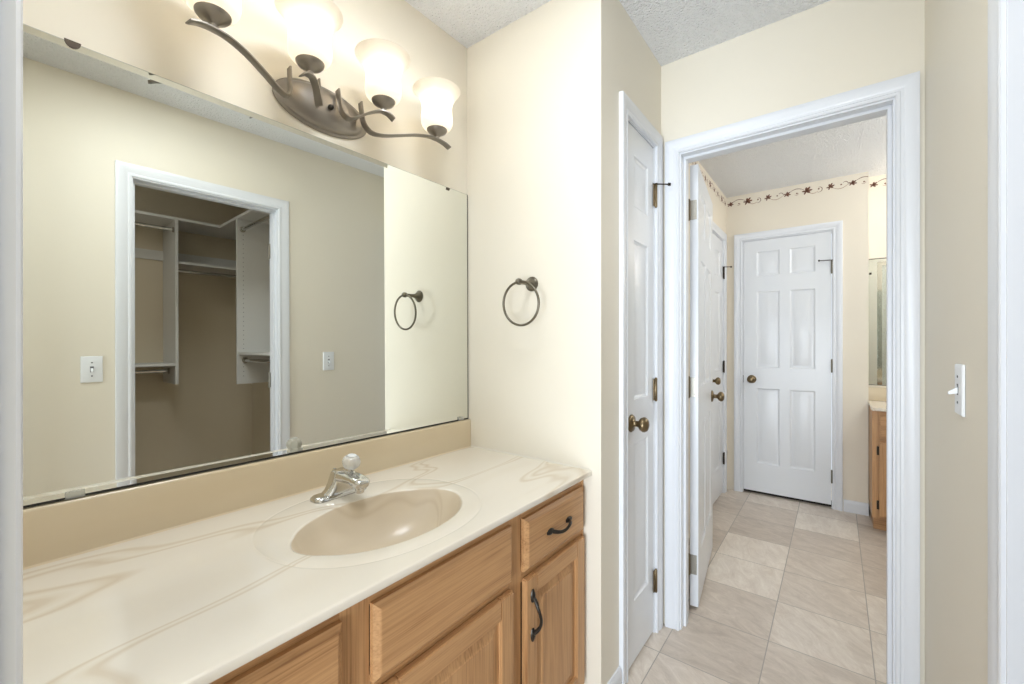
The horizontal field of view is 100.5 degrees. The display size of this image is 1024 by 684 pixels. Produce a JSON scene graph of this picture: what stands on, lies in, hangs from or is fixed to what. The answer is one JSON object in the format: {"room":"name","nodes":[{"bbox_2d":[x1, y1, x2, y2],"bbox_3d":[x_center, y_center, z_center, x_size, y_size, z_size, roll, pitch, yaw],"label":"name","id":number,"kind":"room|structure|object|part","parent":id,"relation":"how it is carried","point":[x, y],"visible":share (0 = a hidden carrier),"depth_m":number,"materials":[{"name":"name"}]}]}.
{"room":"bathroom","nodes":[
{"label":"bathroom","id":0,"kind":"room"},
{"bbox_2d":[23,0,466,508],"bbox_3d":[-0.646,0.011,1.235,0.100,2.419,1.364,0,0,38],"label":"wall","id":1,"kind":"structure","parent":0,"point":[152,36],"depth_m":1.15,"materials":[{"name":"beige paint"}]},
{"bbox_2d":[23,24,467,507],"bbox_3d":[-0.566,-0.145,1.244,0.015,0.913,1.242,0,0,38],"label":"wall mirror","id":2,"kind":"object","parent":1,"relation":"attached to","point":[210,283],"visible":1,"depth_m":1.02,"materials":[{"name":"white mirror"}]},
{"bbox_2d":[23,419,470,569],"bbox_3d":[-0.560,0.367,1.242,0.025,0.109,1.246,0,0,38],"label":"backsplash","id":3,"kind":"structure","parent":1,"relation":"attached to","point":[52,532],"depth_m":1.01,"materials":[{"name":"beige stone"}]},
{"bbox_2d":[185,0,460,149],"bbox_3d":[-0.474,-0.730,1.188,0.229,0.229,0.803,0,1,37],"label":"vanity light","id":4,"kind":"object","parent":1,"relation":"attached to","point":[311,24],"visible":1,"depth_m":1.20,"materials":[{"name":"brown metal"}]},
{"bbox_3d":[-0.640,-0.767,0.911,0.158,0.129,0.158,0,1,37],"label":"lamp shade","id":5,"kind":"part","parent":4,"relation":"part of","materials":[{"name":"white glass"}]},
{"bbox_3d":[-0.619,-0.691,1.008,0.045,0.102,0.297,0,0,12],"label":"arm","id":6,"kind":"part","parent":4,"relation":"part of","materials":[{"name":"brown metal"}]},
{"bbox_3d":[-0.512,-0.772,1.079,0.158,0.129,0.158,0,1,37],"label":"lamp shade","id":7,"kind":"part","parent":4,"relation":"part of","materials":[{"name":"white glass"}]},
{"bbox_3d":[-0.526,-0.698,1.133,0.037,0.095,0.177,0,0,-11],"label":"arm","id":8,"kind":"part","parent":4,"relation":"part of","materials":[{"name":"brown metal"}]},
{"bbox_3d":[-0.548,-0.686,1.254,0.031,0.134,0.290,0,1,37],"label":"plate","id":9,"kind":"part","parent":4,"relation":"part of","materials":[{"name":"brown metal"}]},
{"bbox_3d":[-0.434,-0.699,1.254,0.178,0.095,0.037,0,0,-5],"label":"arm","id":10,"kind":"part","parent":4,"relation":"part of","materials":[{"name":"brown metal"}]},
{"bbox_3d":[-0.379,-0.775,1.254,0.158,0.129,0.158,0,1,37],"label":"lamp shade","id":11,"kind":"part","parent":4,"relation":"part of","materials":[{"name":"white glass"}]},
{"bbox_3d":[-0.338,-0.694,1.377,0.298,0.101,0.045,0,0,-27],"label":"arm","id":12,"kind":"part","parent":4,"relation":"part of","materials":[{"name":"brown metal"}]},
{"bbox_3d":[-0.251,-0.773,1.423,0.158,0.129,0.158,0,1,37],"label":"lamp shade","id":13,"kind":"part","parent":4,"relation":"part of","materials":[{"name":"white glass"}]},
{"bbox_2d":[467,0,612,683],"bbox_3d":[0.000,0.011,1.655,0.794,2.419,0.090,0,0,37],"label":"wall","id":14,"kind":"structure","parent":0,"point":[540,86],"depth_m":1.49,"materials":[{"name":"beige paint"}]},
{"bbox_2d":[502,277,539,325],"bbox_3d":[0.048,-0.145,1.504,0.160,0.182,0.093,0,0,37],"label":"towel ring","id":15,"kind":"object","parent":14,"relation":"attached to","point":[531,284],"visible":1,"depth_m":1.50,"materials":[{"name":"grey metal"}]},
{"bbox_3d":[0.052,-0.210,1.516,0.053,0.053,0.068,0,0,37],"label":"rosette post","id":16,"kind":"part","parent":15,"relation":"part of","materials":[{"name":"grey metal"}]},
{"bbox_2d":[613,0,660,673],"bbox_3d":[0.460,0.011,1.679,0.090,2.419,0.505,0,0,37],"label":"wall","id":17,"kind":"structure","parent":0,"point":[636,70],"depth_m":1.48,"materials":[{"name":"beige paint"}]},
{"bbox_2d":[607,666,621,683],"bbox_3d":[0.336,1.177,1.431,0.012,0.085,0.139,0,0,37],"label":"baseboard","id":18,"kind":"structure","parent":17,"relation":"attached to","point":[616,678],"depth_m":1.46,"materials":[{"name":"white paint"}]},
{"bbox_2d":[628,122,670,669],"bbox_3d":[0.531,0.199,1.676,0.101,2.018,0.344,0,0,37],"label":"door","id":19,"kind":"structure","parent":17,"relation":"in","point":[642,192],"depth_m":1.67,"materials":[{"name":"white paint"}]},
{"bbox_3d":[0.471,0.303,1.569,0.066,0.066,0.066,0,0,37],"label":"knob","id":20,"kind":"part","parent":19,"relation":"part of","materials":[{"name":"gold metal"}]},
{"bbox_2d":[405,0,885,197],"bbox_3d":[0.564,-1.249,0.576,4.600,0.100,7.800,0,0,37],"label":"ceiling","id":21,"kind":"structure","parent":0,"point":[673,30],"depth_m":1.69,"materials":[{"name":"white paint"}]},
{"bbox_2d":[688,161,725,537],"bbox_3d":[1.164,0.011,2.809,0.101,2.419,1.917,0,0,37],"label":"wall","id":22,"kind":"structure","parent":0,"point":[718,199],"depth_m":3.12,"materials":[{"name":"paint"}]},
{"bbox_2d":[689,164,723,606],"bbox_3d":[0.993,0.199,2.220,0.167,2.015,0.670,0,0,30],"label":"door","id":23,"kind":"structure","parent":22,"relation":"in","point":[701,394],"depth_m":2.04,"materials":[{"name":"white paint"}]},
{"bbox_3d":[1.176,0.311,2.431,0.066,0.066,0.066,0,0,30],"label":"knob","id":24,"kind":"part","parent":23,"relation":"part of","materials":[{"name":"gold metal"}]},
{"bbox_2d":[713,222,726,492],"bbox_3d":[1.480,0.171,3.211,0.116,2.098,0.764,0,0,37],"label":"door frame","id":25,"kind":"structure","parent":22,"relation":"attached to","point":[717,231],"depth_m":3.44,"materials":[{"name":"white paint"}]},
{"bbox_2d":[713,234,731,503],"bbox_3d":[1.536,0.199,3.195,0.101,2.018,0.673,0,0,37],"label":"door","id":26,"kind":"structure","parent":22,"relation":"in","point":[718,269],"depth_m":3.31,"materials":[{"name":"white paint"}]},
{"bbox_3d":[1.479,0.283,3.092,0.066,0.066,0.066,0,0,37],"label":"knob","id":27,"kind":"part","parent":26,"relation":"part of","materials":[{"name":"gold metal"}]},
{"bbox_2d":[626,483,885,683],"bbox_3d":[1.556,1.260,1.713,3.400,0.080,4.790,0,0,37],"label":"floor","id":28,"kind":"structure","parent":0,"point":[794,591],"depth_m":1.96,"materials":[{"name":"tile"}]},
{"bbox_2d":[210,480,584,683],"bbox_3d":[-0.327,0.830,1.065,0.569,0.780,1.241,0,0,37],"label":"vanity cabinet","id":29,"kind":"object","parent":28,"relation":"on","point":[507,605],"visible":0.86,"depth_m":0.97,"materials":[{"name":"brown wood"}]},
{"bbox_3d":[-0.404,0.457,0.595,0.019,0.036,0.338,0,0,37],"label":"frame rail","id":30,"kind":"part","parent":29,"relation":"part of","materials":[{"name":"brown wood"}]},
{"bbox_3d":[-0.389,0.542,0.583,0.018,0.143,0.337,0,0,37],"label":"drawer","id":31,"kind":"part","parent":29,"relation":"part of","materials":[{"name":"brown wood"}]},
{"bbox_2d":[23,419,591,683],"bbox_3d":[-0.347,0.431,1.079,0.585,0.237,1.245,0,0,37],"label":"countertop","id":32,"kind":"structure","parent":29,"relation":"on","point":[190,579],"depth_m":0.85,"materials":[{"name":"beige stone"}]},
{"bbox_2d":[310,453,369,503],"bbox_3d":[-0.441,0.361,1.152,0.147,0.121,0.156,0,0,37],"label":"faucet","id":33,"kind":"object","parent":32,"relation":"on","point":[343,481],"visible":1,"depth_m":1.14,"materials":[{"name":"silver metal"}]},
{"bbox_3d":[-0.478,0.415,1.180,0.052,0.012,0.156,0,0,37],"label":"plate","id":34,"kind":"part","parent":33,"relation":"part of","materials":[{"name":"silver metal"}]},
{"bbox_3d":[-0.437,0.345,1.149,0.029,0.023,0.028,0,0,37],"label":"handle stem","id":35,"kind":"part","parent":33,"relation":"part of","materials":[{"name":"silver metal"}]},
{"bbox_3d":[-0.432,0.323,1.145,0.045,0.039,0.045,0,0,-30],"label":"handle knob","id":36,"kind":"part","parent":33,"relation":"part of","materials":[{"name":"clear plastic"}]},
{"bbox_3d":[-0.432,0.368,1.145,0.125,0.034,0.046,0,0,37],"label":"spout","id":37,"kind":"part","parent":33,"relation":"part of","materials":[{"name":"silver metal"}]},
{"bbox_2d":[291,489,461,555],"bbox_3d":[-0.306,0.488,1.038,0.294,0.124,0.441,0,0,37],"label":"basin","id":38,"kind":"object","parent":32,"relation":"in","point":[381,522],"depth_m":1.13,"materials":[{"name":"beige ceramic"}]},
{"bbox_3d":[-0.141,0.624,0.940,0.019,0.043,0.412,0,0,37],"label":"frame rail","id":39,"kind":"part","parent":29,"relation":"part of","materials":[{"name":"brown wood"}]},
{"bbox_3d":[-0.141,0.457,0.940,0.019,0.036,0.412,0,0,37],"label":"frame rail","id":40,"kind":"part","parent":29,"relation":"part of","materials":[{"name":"brown wood"}]},
{"bbox_3d":[-0.126,0.542,0.928,0.018,0.143,0.410,0,0,37],"label":"false drawer","id":41,"kind":"part","parent":29,"relation":"part of","materials":[{"name":"brown wood"}]},
{"bbox_3d":[-0.126,0.660,0.928,0.018,0.052,0.308,0,0,37],"label":"door rail","id":42,"kind":"part","parent":29,"relation":"part of","materials":[{"name":"brown wood"}]},
{"bbox_3d":[-0.126,0.875,0.928,0.012,0.379,0.308,0,0,37],"label":"cabinet door","id":43,"kind":"part","parent":29,"relation":"part of","materials":[{"name":"brown wood"}]},
{"bbox_3d":[0.068,0.738,1.141,0.034,0.140,0.019,0,0,37],"label":"door pull","id":44,"kind":"part","parent":29,"relation":"part of","materials":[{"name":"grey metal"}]},
{"bbox_3d":[0.112,0.624,1.272,0.019,0.043,0.319,0,0,37],"label":"frame rail","id":45,"kind":"part","parent":29,"relation":"part of","materials":[{"name":"brown wood"}]},
{"bbox_3d":[0.112,0.457,1.272,0.019,0.036,0.319,0,0,37],"label":"frame rail","id":46,"kind":"part","parent":29,"relation":"part of","materials":[{"name":"brown wood"}]},
{"bbox_3d":[0.131,0.543,1.266,0.018,0.141,0.329,0,0,37],"label":"drawer","id":47,"kind":"part","parent":29,"relation":"part of","materials":[{"name":"brown wood"}]},
{"bbox_3d":[0.132,0.660,1.266,0.018,0.052,0.227,0,0,37],"label":"door rail","id":48,"kind":"part","parent":29,"relation":"part of","materials":[{"name":"brown wood"}]},
{"bbox_3d":[0.132,0.875,1.266,0.012,0.379,0.227,0,0,37],"label":"cabinet door","id":49,"kind":"part","parent":29,"relation":"part of","materials":[{"name":"brown wood"}]},
{"bbox_3d":[0.154,0.544,1.254,0.033,0.019,0.140,0,0,37],"label":"drawer pull","id":50,"kind":"part","parent":29,"relation":"part of","materials":[{"name":"grey metal"}]},
{"bbox_3d":[0.132,1.089,1.266,0.018,0.052,0.227,0,0,37],"label":"door rail","id":51,"kind":"part","parent":29,"relation":"part of","materials":[{"name":"brown wood"}]},
{"bbox_2d":[744,489,831,506],"bbox_3d":[2.154,1.205,3.349,0.578,0.030,0.058,0,0,37],"label":"threshold","id":52,"kind":"object","parent":28,"relation":"on","point":[744,489],"visible":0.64,"depth_m":3.31,"materials":[{"name":"black"}]},
{"bbox_2d":[869,406,885,530],"bbox_3d":[2.929,0.830,2.539,1.216,0.780,0.478,0,0,37],"label":"bathroom vanity","id":53,"kind":"object","parent":28,"relation":"on","point":[877,419],"visible":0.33,"depth_m":2.72,"materials":[{"name":"brown wood"}]},
{"bbox_2d":[868,387,885,411],"bbox_3d":[2.927,0.383,2.539,1.220,0.112,0.481,0,0,37],"label":"countertop","id":54,"kind":"structure","parent":53,"relation":"on","point":[877,396],"depth_m":3.03,"materials":[{"name":"beige stone"}]},
{"bbox_3d":[2.501,0.539,2.577,0.420,0.138,0.019,0,0,37],"label":"drawer","id":55,"kind":"part","parent":53,"relation":"part of","materials":[{"name":"brown wood"}]},
{"bbox_2d":[661,0,924,683],"bbox_3d":[1.454,0.011,1.312,2.376,2.419,0.115,0,0,37],"label":"wall","id":56,"kind":"structure","parent":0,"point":[833,47],"depth_m":1.55,"materials":[{"name":"beige paint"}]},
{"bbox_2d":[619,71,919,683],"bbox_3d":[0.842,0.171,1.505,0.908,2.098,0.582,0,0,37],"label":"door frame","id":57,"kind":"structure","parent":56,"relation":"attached to","point":[897,99],"depth_m":1.49,"materials":[{"name":"white paint"}]},
{"bbox_2d":[726,171,868,502],"bbox_3d":[2.135,0.011,3.337,1.007,2.419,0.101,0,0,37],"label":"wall","id":58,"kind":"structure","parent":0,"point":[845,198],"depth_m":3.07,"materials":[{"name":"paint"}]},
{"bbox_2d":[743,231,832,504],"bbox_3d":[2.113,0.191,3.276,0.601,2.006,0.101,0,0,37],"label":"door","id":59,"kind":"structure","parent":58,"relation":"in","point":[788,363],"depth_m":3.28,"materials":[{"name":"white paint"}]},
{"bbox_3d":[1.913,0.299,3.405,0.066,0.066,0.066,0,0,37],"label":"knob","id":60,"kind":"part","parent":59,"relation":"part of","materials":[{"name":"gold metal"}]},
{"bbox_2d":[734,220,842,510],"bbox_3d":[2.136,0.171,3.326,0.706,2.098,0.116,0,0,37],"label":"door frame","id":61,"kind":"structure","parent":58,"relation":"attached to","point":[836,227],"depth_m":3.11,"materials":[{"name":"white paint"}]},
{"bbox_2d":[843,499,868,515],"bbox_3d":[2.447,1.177,3.029,0.139,0.085,0.012,0,0,37],"label":"baseboard","id":62,"kind":"structure","parent":58,"relation":"attached to","point":[861,508],"depth_m":3.03,"materials":[{"name":"white paint"}]},
{"bbox_2d":[869,174,885,509],"bbox_3d":[3.123,0.011,2.756,1.469,2.419,0.101,0,0,37],"label":"wall","id":63,"kind":"structure","parent":0,"point":[877,184],"depth_m":3.07,"materials":[{"name":"paint"}]},
{"bbox_2d":[869,257,885,385],"bbox_3d":[3.046,-0.145,2.744,1.146,0.915,0.012,0,0,37],"label":"bathroom mirror","id":64,"kind":"object","parent":63,"relation":"attached to","point":[877,266],"visible":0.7,"depth_m":3.06,"materials":[{"name":"white mirror"}]},
{"bbox_2d":[869,387,885,400],"bbox_3d":[3.066,0.374,2.723,1.220,0.094,0.020,0,0,37],"label":"backsplash","id":65,"kind":"structure","parent":63,"relation":"attached to","point":[875,393],"depth_m":3.05,"materials":[{"name":"beige stone"}]},
{"bbox_2d":[925,0,987,683],"bbox_3d":[0.772,0.011,0.529,0.110,2.419,1.959,0,0,36],"label":"wall","id":66,"kind":"structure","parent":0,"point":[956,31],"depth_m":1.05,"materials":[{"name":"beige paint"}]},
{"bbox_2d":[948,364,964,416],"bbox_3d":[1.030,0.110,0.991,0.022,0.117,0.072,0,0,37],"label":"light switch","id":67,"kind":"object","parent":66,"relation":"attached to","point":[959,390],"visible":1,"depth_m":0.97,"materials":[{"name":"white plastic"}]},
{"bbox_2d":[955,364,964,416],"bbox_3d":[1.036,0.110,0.986,0.006,0.117,0.072,0,0,37],"label":"switch plate","id":68,"kind":"object","parent":67,"relation":"attached to","point":[959,368],"depth_m":0.97,"materials":[{"name":"white plastic"}]},
{"bbox_2d":[988,0,1023,683],"bbox_3d":[0.710,0.181,0.448,0.127,2.078,0.770,0,0,36],"label":"door frame","id":69,"kind":"structure","parent":66,"relation":"attached to","point":[1005,17],"depth_m":0.74,"materials":[{"name":"white paint"}]},
{"bbox_3d":[-0.440,0.011,0.294,1.744,2.419,0.114,0,0,37],"label":"wall","id":70,"kind":"structure","parent":0,"visible":0},
{"bbox_2d":[0,0,22,683],"bbox_3d":[-0.169,0.181,0.098,0.859,2.078,0.130,0,0,37],"label":"door frame","id":71,"kind":"structure","parent":70,"relation":"attached to","point":[11,11],"depth_m":0.37,"materials":[{"name":"white paint"}]}
]}

